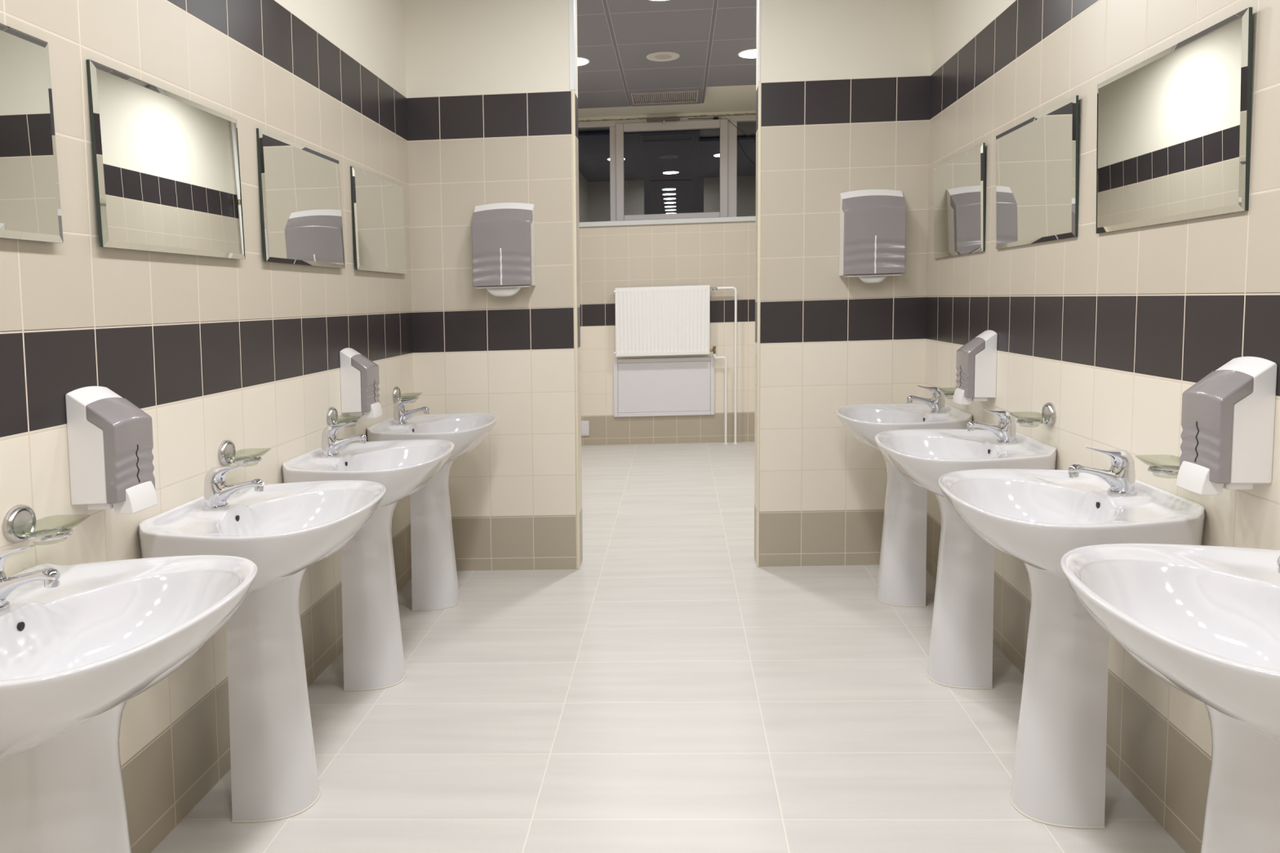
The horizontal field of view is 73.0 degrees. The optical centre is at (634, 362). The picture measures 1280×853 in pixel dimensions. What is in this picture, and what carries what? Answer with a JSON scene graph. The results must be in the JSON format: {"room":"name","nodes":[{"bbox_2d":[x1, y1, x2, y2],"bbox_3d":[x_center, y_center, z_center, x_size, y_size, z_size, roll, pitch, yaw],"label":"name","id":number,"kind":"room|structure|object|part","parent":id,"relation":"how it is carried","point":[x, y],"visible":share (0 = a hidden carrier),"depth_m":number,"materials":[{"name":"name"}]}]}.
{"room":"public restroom","nodes":[
{"label":"public restroom","id":0,"kind":"room"},
{"bbox_2d":[0,0,414,852],"bbox_3d":[-1.082,-0.410,2.841,0.072,2.960,10.355,-2,4,3],"label":"wall","id":1,"kind":"structure","parent":0,"point":[244,353],"depth_m":2.20,"materials":[{"name":"tile"}]},
{"bbox_2d":[0,22,63,243],"bbox_3d":[-1.144,-0.403,1.386,0.010,0.385,0.600,-2,4,3],"label":"mirror","id":2,"kind":"object","parent":1,"relation":"attached to","point":[30,210],"visible":1,"depth_m":1.60,"materials":[{"name":"silver metal"}]},
{"bbox_2d":[2,504,89,545],"bbox_3d":[-1.090,0.298,1.597,0.106,0.071,0.127,-2,4,3],"label":"soap dish","id":3,"kind":"object","parent":1,"relation":"attached to","point":[19,524],"visible":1,"depth_m":1.59,"materials":[{"name":"silver metal"}]},
{"bbox_3d":[-1.135,0.299,1.599,0.016,0.071,0.071,-2,4,3],"label":"wall plate","id":4,"kind":"part","parent":3,"relation":"part of","materials":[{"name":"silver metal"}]},
{"bbox_3d":[-1.080,0.314,1.597,0.086,0.035,0.127,-2,4,3],"label":"glass dish","id":5,"kind":"part","parent":3,"relation":"part of","materials":[{"name":"clear glass"}]},
{"bbox_2d":[65,386,157,514],"bbox_3d":[-1.076,0.178,1.791,0.118,0.258,0.125,-2,4,3],"label":"soap dispenser","id":6,"kind":"object","parent":1,"relation":"attached to","point":[110,442],"visible":1,"depth_m":1.74,"materials":[{"name":"white plastic"}]},
{"bbox_3d":[-1.036,0.280,1.796,0.045,0.053,0.085,-2,4,3],"label":"push lever","id":7,"kind":"part","parent":6,"relation":"part of","materials":[{"name":"white plastic"}]},
{"bbox_2d":[86,59,245,259],"bbox_3d":[-1.108,-0.456,2.101,0.010,0.385,0.600,-2,4,3],"label":"mirror","id":8,"kind":"object","parent":1,"relation":"attached to","point":[166,166],"visible":1,"depth_m":2.02,"materials":[{"name":"silver metal"}]},
{"bbox_2d":[217,440,271,466],"bbox_3d":[-1.054,0.244,2.331,0.106,0.071,0.127,-2,4,3],"label":"soap dish","id":9,"kind":"object","parent":1,"relation":"attached to","point":[227,451],"visible":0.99,"depth_m":2.32,"materials":[{"name":"silver metal"}]},
{"bbox_3d":[-1.098,0.245,2.333,0.016,0.071,0.071,-2,4,3],"label":"wall plate","id":10,"kind":"part","parent":9,"relation":"part of","materials":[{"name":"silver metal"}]},
{"bbox_3d":[-1.043,0.260,2.332,0.086,0.035,0.127,-2,4,3],"label":"glass dish","id":11,"kind":"part","parent":9,"relation":"part of","materials":[{"name":"clear glass"}]},
{"bbox_2d":[256,128,345,268],"bbox_3d":[-1.073,-0.509,2.824,0.010,0.385,0.600,-2,4,3],"label":"mirror","id":12,"kind":"object","parent":1,"relation":"attached to","point":[300,193],"visible":1,"depth_m":2.76,"materials":[{"name":"silver metal"}]},
{"bbox_2d":[326,406,364,425],"bbox_3d":[-1.018,0.191,3.042,0.106,0.071,0.127,-2,4,3],"label":"soap dish","id":13,"kind":"object","parent":1,"relation":"attached to","point":[332,414],"visible":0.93,"depth_m":3.03,"materials":[{"name":"silver metal"}]},
{"bbox_3d":[-1.063,0.193,3.044,0.016,0.071,0.071,-2,4,3],"label":"wall plate","id":14,"kind":"part","parent":13,"relation":"part of","materials":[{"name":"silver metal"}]},
{"bbox_3d":[-1.008,0.208,3.043,0.086,0.035,0.127,-2,4,3],"label":"glass dish","id":15,"kind":"part","parent":13,"relation":"part of","materials":[{"name":"clear glass"}]},
{"bbox_2d":[339,347,382,418],"bbox_3d":[-1.007,0.075,3.192,0.118,0.258,0.125,-2,4,3],"label":"soap dispenser","id":16,"kind":"object","parent":1,"relation":"attached to","point":[359,375],"visible":1,"depth_m":3.13,"materials":[{"name":"white plastic"}]},
{"bbox_3d":[-0.967,0.177,3.197,0.045,0.053,0.085,-2,4,3],"label":"push lever","id":17,"kind":"part","parent":16,"relation":"part of","materials":[{"name":"white plastic"}]},
{"bbox_2d":[350,165,407,274],"bbox_3d":[-1.037,-0.562,3.544,0.010,0.385,0.600,-2,4,3],"label":"mirror","id":18,"kind":"object","parent":1,"relation":"attached to","point":[377,202],"visible":1,"depth_m":3.48,"materials":[{"name":"silver metal"}]},
{"bbox_2d":[392,386,417,402],"bbox_3d":[-0.984,0.140,3.740,0.106,0.071,0.127,-2,4,3],"label":"soap dish","id":19,"kind":"object","parent":1,"relation":"attached to","point":[397,392],"visible":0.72,"depth_m":3.73,"materials":[{"name":"silver metal"}]},
{"bbox_3d":[-1.028,0.141,3.743,0.016,0.071,0.071,-2,4,3],"label":"wall plate","id":20,"kind":"part","parent":19,"relation":"part of","materials":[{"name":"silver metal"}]},
{"bbox_2d":[577,0,756,108],"bbox_3d":[0.058,-1.802,2.381,2.323,0.012,9.755,-2,4,3],"label":"ceiling","id":21,"kind":"structure","parent":0,"point":[738,23],"depth_m":5.52,"materials":[{"name":"grey metal"}]},
{"bbox_2d":[577,56,590,66],"bbox_3d":[-0.415,-2.025,5.834,0.224,0.008,0.224,-2,4,3],"label":"recessed light","id":22,"kind":"object","parent":21,"relation":"in","point":[580,60],"visible":0.36,"depth_m":5.82,"materials":[{"name":"white"}]},
{"bbox_2d":[646,51,679,61],"bbox_3d":[0.188,-2.041,5.783,0.224,0.005,0.224,-2,4,3],"label":"ceiling speaker","id":23,"kind":"object","parent":21,"relation":"attached to","point":[660,55],"visible":1,"depth_m":5.77,"materials":[{"name":"white plastic"}]},
{"bbox_2d":[654,54,671,59],"bbox_3d":[0.188,-2.041,5.783,0.187,0.004,0.187,-2,4,3],"label":"grille","id":24,"kind":"object","parent":23,"relation":"attached to","point":[656,56],"depth_m":5.79,"materials":[{"name":"grey fabric"}]},
{"bbox_2d":[628,87,702,106],"bbox_3d":[0.250,-2.135,6.962,0.574,0.019,0.554,-2,4,3],"label":"ceiling vent","id":25,"kind":"object","parent":21,"relation":"in","point":[677,95],"visible":1,"depth_m":6.96,"materials":[{"name":"grey metal"}]},
{"bbox_3d":[0.242,-2.131,6.970,0.532,0.012,0.369,-2,4,3],"label":"frame","id":26,"kind":"part","parent":25,"relation":"part of","materials":[{"name":"grey metal"}]},
{"bbox_2d":[577,0,755,106],"bbox_3d":[0.019,-1.810,2.382,1.845,0.030,9.755,-2,4,3],"label":"trim","id":27,"kind":"structure","parent":21,"relation":"attached to","point":[715,2],"depth_m":5.58,"materials":[{"name":"grey"}]},
{"bbox_2d":[737,48,755,57],"bbox_3d":[0.798,-2.057,5.772,0.224,0.008,0.224,-2,4,3],"label":"recessed light","id":28,"kind":"object","parent":21,"relation":"in","point":[748,53],"visible":0.52,"depth_m":5.75,"materials":[{"name":"white"}]},
{"bbox_2d":[577,84,755,117],"bbox_3d":[0.077,-1.892,2.697,2.679,0.055,10.600,-2,4,3],"label":"ceiling","id":29,"kind":"structure","parent":0,"point":[743,97],"depth_m":7.53,"materials":[{"name":"beige paint"}]},
{"bbox_2d":[579,221,755,445],"bbox_3d":[0.309,-0.242,7.380,2.375,1.890,0.001,-2,4,3],"label":"wall","id":30,"kind":"structure","parent":0,"point":[717,254],"depth_m":7.37,"materials":[{"name":"tile"}]},
{"bbox_2d":[581,420,589,435],"bbox_3d":[-0.438,0.572,7.468,0.089,0.128,0.017,-2,4,3],"label":"socket cover","id":31,"kind":"object","parent":30,"relation":"attached to","point":[584,424],"visible":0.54,"depth_m":7.46,"materials":[{"name":"white plastic"}]},
{"bbox_2d":[613,356,714,417],"bbox_3d":[0.249,0.213,7.405,0.872,0.497,0.022,-2,4,3],"label":"access panel","id":32,"kind":"object","parent":30,"relation":"attached to","point":[675,386],"visible":0.99,"depth_m":7.40,"materials":[{"name":"white metal"}]},
{"bbox_2d":[613,284,717,356],"bbox_3d":[0.260,-0.349,7.323,0.883,0.580,0.100,-2,4,3],"label":"radiator","id":33,"kind":"object","parent":30,"relation":"attached to","point":[651,321],"visible":1,"depth_m":7.28,"materials":[{"name":"white metal"}]},
{"bbox_2d":[713,353,728,444],"bbox_3d":[0.731,0.311,7.324,0.117,0.769,0.038,-2,4,3],"label":"pipe","id":34,"kind":"object","parent":33,"relation":"attached to","point":[714,355],"visible":1,"depth_m":7.31,"materials":[{"name":"white metal"}]},
{"bbox_2d":[717,286,737,444],"bbox_3d":[0.791,0.031,7.301,0.168,1.328,0.038,-2,4,3],"label":"pipe","id":35,"kind":"object","parent":33,"relation":"attached to","point":[720,287],"visible":1,"depth_m":7.29,"materials":[{"name":"white metal"}]},
{"bbox_2d":[577,113,755,221],"bbox_3d":[0.330,-1.735,7.870,2.350,0.971,0.092,-2,4,3],"label":"window","id":36,"kind":"structure","parent":30,"relation":"in","point":[728,131],"depth_m":7.83,"materials":[{"name":"white plastic"}]},
{"bbox_2d":[646,116,679,124],"bbox_3d":[0.256,-2.168,7.777,0.300,0.052,0.034,-2,4,3],"label":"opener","id":37,"kind":"object","parent":36,"relation":"attached to","point":[674,118],"visible":1,"depth_m":7.76,"materials":[{"name":"grey metal"}]},
{"bbox_3d":[0.335,-1.735,7.850,1.035,0.874,0.052,-2,4,3],"label":"sash","id":38,"kind":"part","parent":36,"relation":"part of","materials":[{"name":"white plastic"}]},
{"bbox_2d":[725,118,755,141],"bbox_3d":[1.075,-1.943,7.474,0.793,0.467,0.209,2,5,39],"label":"cable","id":39,"kind":"object","parent":36,"relation":"hanging from","point":[726,118],"visible":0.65,"depth_m":7.60,"materials":[{"name":"black plastic"}]},
{"bbox_2d":[577,110,755,121],"bbox_3d":[0.328,-2.228,7.845,2.328,0.037,0.071,-2,4,3],"label":"trim","id":40,"kind":"structure","parent":30,"relation":"attached to","point":[684,115],"depth_m":7.81,"materials":[{"name":"beige paint"}]},
{"bbox_2d":[578,216,755,226],"bbox_3d":[0.318,-1.208,7.597,2.328,0.040,0.615,-2,4,3],"label":"trim","id":41,"kind":"structure","parent":30,"relation":"attached to","point":[737,219],"depth_m":7.29,"materials":[{"name":"grey"}]},
{"bbox_2d":[151,441,1185,852],"bbox_3d":[0.072,1.060,2.550,2.529,0.001,9.875,-2,4,3],"label":"floor","id":42,"kind":"structure","parent":0,"point":[670,691],"depth_m":2.58,"materials":[{"name":"tile"}]},
{"bbox_2d":[0,544,257,852],"bbox_3d":[-0.908,0.734,1.458,0.471,0.869,0.592,-2,4,3],"label":"washbasin","id":43,"kind":"object","parent":42,"relation":"on","point":[78,642],"visible":1,"depth_m":1.42,"materials":[{"name":"white ceramic"}]},
{"bbox_2d":[0,544,60,613],"bbox_3d":[-1.032,0.359,1.437,0.155,0.112,0.060,-2,4,3],"label":"faucet","id":44,"kind":"object","parent":43,"relation":"on","point":[51,576],"depth_m":1.43,"materials":[{"name":"silver metal"}]},
{"bbox_2d":[0,555,257,760],"bbox_3d":[-0.916,0.481,1.440,0.471,0.175,0.592,-2,4,3],"label":"basin","id":45,"kind":"object","parent":43,"relation":"in","point":[73,653],"depth_m":1.49,"materials":[{"name":"white ceramic"}]},
{"bbox_2d":[138,462,386,822],"bbox_3d":[-0.873,0.681,2.168,0.471,0.869,0.592,-2,4,3],"label":"washbasin","id":46,"kind":"object","parent":42,"relation":"on","point":[285,529],"visible":0.94,"depth_m":2.11,"materials":[{"name":"white ceramic"}]},
{"bbox_2d":[202,462,264,511],"bbox_3d":[-0.997,0.307,2.147,0.155,0.112,0.060,-2,4,3],"label":"faucet","id":47,"kind":"object","parent":46,"relation":"on","point":[216,491],"depth_m":2.13,"materials":[{"name":"silver metal"}]},
{"bbox_2d":[138,480,386,591],"bbox_3d":[-0.881,0.428,2.150,0.471,0.175,0.592,-2,4,3],"label":"basin","id":48,"kind":"object","parent":46,"relation":"in","point":[285,529],"depth_m":2.08,"materials":[{"name":"white ceramic"}]},
{"bbox_2d":[282,422,454,691],"bbox_3d":[-0.838,0.630,2.876,0.471,0.869,0.592,-2,4,3],"label":"washbasin","id":49,"kind":"object","parent":42,"relation":"on","point":[373,653],"visible":0.88,"depth_m":2.82,"materials":[{"name":"white ceramic"}]},
{"bbox_2d":[320,422,366,457],"bbox_3d":[-0.962,0.255,2.854,0.155,0.112,0.060,-2,4,3],"label":"faucet","id":50,"kind":"object","parent":49,"relation":"on","point":[331,444],"depth_m":2.84,"materials":[{"name":"silver metal"}]},
{"bbox_2d":[282,439,454,511],"bbox_3d":[-0.846,0.377,2.857,0.471,0.175,0.592,-2,4,3],"label":"basin","id":51,"kind":"object","parent":49,"relation":"in","point":[404,467],"depth_m":2.81,"materials":[{"name":"white ceramic"}]},
{"bbox_2d":[366,397,497,611],"bbox_3d":[-0.802,0.576,3.600,0.471,0.869,0.592,-2,4,3],"label":"washbasin","id":52,"kind":"object","parent":42,"relation":"on","point":[434,580],"visible":0.85,"depth_m":3.54,"materials":[{"name":"white ceramic"}]},
{"bbox_2d":[392,397,429,425],"bbox_3d":[-0.926,0.202,3.578,0.155,0.112,0.060,-2,4,3],"label":"faucet","id":53,"kind":"object","parent":52,"relation":"on","point":[401,415],"depth_m":3.56,"materials":[{"name":"silver metal"}]},
{"bbox_2d":[366,413,497,464],"bbox_3d":[-0.810,0.323,3.581,0.471,0.175,0.592,-2,4,3],"label":"basin","id":54,"kind":"object","parent":52,"relation":"in","point":[467,431],"depth_m":3.54,"materials":[{"name":"white ceramic"}]},
{"bbox_2d":[835,385,972,606],"bbox_3d":[1.057,0.528,3.484,0.467,0.869,0.592,-2,4,3],"label":"washbasin","id":55,"kind":"object","parent":42,"relation":"on","point":[902,570],"visible":0.73,"depth_m":3.42,"materials":[{"name":"white ceramic"}]},
{"bbox_2d":[835,404,972,452],"bbox_3d":[1.050,0.276,3.466,0.467,0.175,0.592,-2,4,3],"label":"basin","id":56,"kind":"object","parent":55,"relation":"in","point":[864,422],"depth_m":3.43,"materials":[{"name":"white ceramic"}]},
{"bbox_2d":[906,385,946,413],"bbox_3d":[1.161,0.148,3.451,0.152,0.112,0.060,-2,4,3],"label":"faucet","id":57,"kind":"object","parent":55,"relation":"on","point":[937,402],"depth_m":3.43,"materials":[{"name":"silver metal"}]},
{"bbox_2d":[874,408,1056,689],"bbox_3d":[1.022,0.582,2.762,0.467,0.869,0.592,-2,4,3],"label":"washbasin","id":58,"kind":"object","parent":42,"relation":"on","point":[960,656],"visible":0.83,"depth_m":2.70,"materials":[{"name":"white ceramic"}]},
{"bbox_2d":[874,428,1056,498],"bbox_3d":[1.014,0.329,2.744,0.467,0.175,0.592,-2,4,3],"label":"basin","id":59,"kind":"object","parent":58,"relation":"in","point":[922,456],"depth_m":2.70,"materials":[{"name":"white ceramic"}]},
{"bbox_2d":[967,408,1017,444],"bbox_3d":[1.126,0.201,2.729,0.152,0.112,0.060,-2,4,3],"label":"faucet","id":60,"kind":"object","parent":58,"relation":"on","point":[1006,430],"depth_m":2.71,"materials":[{"name":"silver metal"}]},
{"bbox_2d":[937,447,1204,829],"bbox_3d":[0.987,0.634,2.053,0.467,0.869,0.592,-2,4,3],"label":"washbasin","id":61,"kind":"object","parent":42,"relation":"on","point":[1033,517],"visible":0.88,"depth_m":1.99,"materials":[{"name":"white ceramic"}]},
{"bbox_2d":[937,468,1204,580],"bbox_3d":[0.979,0.381,2.034,0.467,0.175,0.592,-2,4,3],"label":"basin","id":62,"kind":"object","parent":61,"relation":"in","point":[1033,517],"depth_m":1.97,"materials":[{"name":"white ceramic"}]},
{"bbox_2d":[1067,447,1137,496],"bbox_3d":[1.091,0.253,2.019,0.152,0.112,0.060,-2,4,3],"label":"faucet","id":63,"kind":"object","parent":61,"relation":"on","point":[1121,477],"depth_m":2.00,"materials":[{"name":"silver metal"}]},
{"bbox_2d":[1060,543,1279,852],"bbox_3d":[0.952,0.686,1.345,0.467,0.869,0.592,-2,4,3],"label":"washbasin","id":64,"kind":"object","parent":42,"relation":"on","point":[1204,620],"visible":1,"depth_m":1.38,"materials":[{"name":"white ceramic"}]},
{"bbox_2d":[1060,543,1279,742],"bbox_3d":[0.944,0.433,1.327,0.467,0.175,0.592,-2,4,3],"label":"basin","id":65,"kind":"object","parent":64,"relation":"in","point":[1204,620],"depth_m":1.45,"materials":[{"name":"white ceramic"}]},
{"bbox_2d":[1276,555,1279,573],"bbox_3d":[1.056,0.305,1.312,0.152,0.112,0.060,-2,4,3],"label":"faucet","id":66,"kind":"object","parent":64,"relation":"on","point":[1278,559],"depth_m":1.32,"materials":[{"name":"silver metal"}]},
{"bbox_2d":[404,0,932,570],"bbox_3d":[0.140,-0.528,3.974,2.401,2.960,0.150,-2,4,3],"label":"wall","id":67,"kind":"structure","parent":0,"point":[489,96],"depth_m":3.91,"materials":[{"name":"tile"}]},
{"bbox_2d":[471,202,535,288],"bbox_3d":[-0.591,-0.526,3.881,0.280,0.385,0.107,-2,4,3],"label":"paper towel dispenser","id":68,"kind":"object","parent":67,"relation":"attached to","point":[503,233],"visible":1,"depth_m":3.84,"materials":[{"name":"white plastic"}]},
{"bbox_2d":[485,287,520,297],"bbox_3d":[-0.590,-0.319,3.887,0.188,0.050,0.027,-2,4,3],"label":"paper towel","id":69,"kind":"object","parent":68,"relation":"hanging from","point":[506,291],"visible":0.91,"depth_m":3.88,"materials":[{"name":"white paper"}]},
{"bbox_2d":[475,285,531,288],"bbox_3d":[-0.590,-0.338,3.896,0.238,0.007,0.080,-2,4,3],"label":"tray","id":70,"kind":"object","parent":68,"relation":"on","point":[477,286],"depth_m":3.86,"materials":[{"name":"white plastic"}]},
{"bbox_2d":[568,0,575,90],"bbox_3d":[-0.281,-1.553,3.853,0.040,0.674,0.023,-2,4,3],"label":"trim","id":71,"kind":"structure","parent":67,"relation":"attached to","point":[571,2],"depth_m":3.85,"materials":[{"name":"white"}]},
{"bbox_2d":[571,90,580,568],"bbox_3d":[-0.269,-0.125,3.953,0.066,2.183,0.015,-2,4,3],"label":"trim","id":72,"kind":"structure","parent":67,"relation":"attached to","point":[572,91],"depth_m":3.94,"materials":[{"name":"beige"}]},
{"bbox_2d":[755,82,761,566],"bbox_3d":[0.560,-0.147,3.910,0.066,2.183,0.015,-2,4,3],"label":"trim","id":73,"kind":"structure","parent":67,"relation":"attached to","point":[759,83],"depth_m":3.90,"materials":[{"name":"beige"}]},
{"bbox_2d":[758,0,760,82],"bbox_3d":[0.550,-1.575,3.810,0.025,0.674,0.023,-2,4,3],"label":"trim","id":74,"kind":"structure","parent":67,"relation":"attached to","point":[759,1],"depth_m":3.81,"materials":[{"name":"white"}]},
{"bbox_2d":[839,189,906,277],"bbox_3d":[1.045,-0.570,3.796,0.280,0.385,0.107,-2,4,3],"label":"paper towel dispenser","id":75,"kind":"object","parent":67,"relation":"attached to","point":[873,222],"visible":1,"depth_m":3.75,"materials":[{"name":"white plastic"}]},
{"bbox_2d":[858,275,886,283],"bbox_3d":[1.046,-0.367,3.802,0.156,0.040,0.027,-2,4,3],"label":"paper towel","id":76,"kind":"object","parent":75,"relation":"hanging from","point":[873,279],"visible":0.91,"depth_m":3.80,"materials":[{"name":"white paper"}]},
{"bbox_2d":[843,273,902,277],"bbox_3d":[1.046,-0.381,3.812,0.238,0.007,0.080,-2,4,3],"label":"tray","id":77,"kind":"object","parent":75,"relation":"on","point":[845,275],"depth_m":3.77,"materials":[{"name":"white plastic"}]},
{"bbox_2d":[924,0,1279,852],"bbox_3d":[1.243,-0.472,2.721,0.072,2.960,10.355,-2,4,3],"label":"wall","id":78,"kind":"structure","parent":0,"point":[1111,330],"depth_m":2.21,"materials":[{"name":"tile"}]},
{"bbox_2d":[938,387,954,397],"bbox_3d":[1.220,0.104,3.289,0.106,0.071,0.127,-2,4,3],"label":"soap dish","id":79,"kind":"object","parent":78,"relation":"attached to","point":[948,394],"visible":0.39,"depth_m":3.28,"materials":[{"name":"clear glass"}]},
{"bbox_2d":[933,142,985,258],"bbox_3d":[1.266,-0.614,3.405,0.010,0.385,0.600,-2,4,3],"label":"mirror","id":80,"kind":"object","parent":78,"relation":"attached to","point":[959,182],"visible":1,"depth_m":3.34,"materials":[{"name":"silver metal"}]},
{"bbox_2d":[952,329,997,404],"bbox_3d":[1.202,0.017,3.072,0.125,0.258,0.125,-2,4,3],"label":"soap dispenser","id":81,"kind":"object","parent":78,"relation":"attached to","point":[976,360],"visible":1,"depth_m":3.02,"materials":[{"name":"white plastic"}]},
{"bbox_3d":[1.166,0.121,3.081,0.046,0.053,0.085,-2,4,3],"label":"push lever","id":82,"kind":"part","parent":81,"relation":"part of","materials":[{"name":"white plastic"}]},
{"bbox_2d":[1008,402,1056,426],"bbox_3d":[1.185,0.156,2.576,0.106,0.071,0.127,-2,4,3],"label":"soap dish","id":83,"kind":"object","parent":78,"relation":"attached to","point":[1048,411],"visible":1,"depth_m":2.56,"materials":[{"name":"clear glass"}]},
{"bbox_3d":[1.176,0.174,2.578,0.086,0.035,0.127,-2,4,3],"label":"glass dish","id":84,"kind":"part","parent":83,"relation":"part of","materials":[{"name":"clear glass"}]},
{"bbox_3d":[1.230,0.155,2.574,0.016,0.071,0.071,-2,4,3],"label":"wall plate","id":85,"kind":"part","parent":83,"relation":"part of","materials":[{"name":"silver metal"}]},
{"bbox_2d":[995,95,1078,248],"bbox_3d":[1.231,-0.561,2.683,0.010,0.385,0.600,-2,4,3],"label":"mirror","id":86,"kind":"object","parent":78,"relation":"attached to","point":[1037,158],"visible":1,"depth_m":2.62,"materials":[{"name":"silver metal"}]},
{"bbox_2d":[1136,454,1179,477],"bbox_3d":[1.149,0.210,1.850,0.106,0.071,0.127,-2,4,3],"label":"soap dish","id":87,"kind":"object","parent":78,"relation":"attached to","point":[1153,468],"visible":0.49,"depth_m":1.84,"materials":[{"name":"clear glass"}]},
{"bbox_2d":[1096,6,1253,233],"bbox_3d":[1.195,-0.508,1.966,0.010,0.385,0.600,-2,4,3],"label":"mirror","id":88,"kind":"object","parent":78,"relation":"attached to","point":[1173,142],"visible":1,"depth_m":1.88,"materials":[{"name":"silver metal"}]},
{"bbox_2d":[1176,356,1277,495],"bbox_3d":[1.133,0.120,1.671,0.125,0.258,0.125,-2,4,3],"label":"soap dispenser","id":89,"kind":"object","parent":78,"relation":"attached to","point":[1228,416],"visible":1,"depth_m":1.62,"materials":[{"name":"white plastic"}]},
{"bbox_3d":[1.096,0.223,1.681,0.046,0.053,0.085,-2,4,3],"label":"push lever","id":90,"kind":"part","parent":89,"relation":"part of","materials":[{"name":"white plastic"}]}
]}

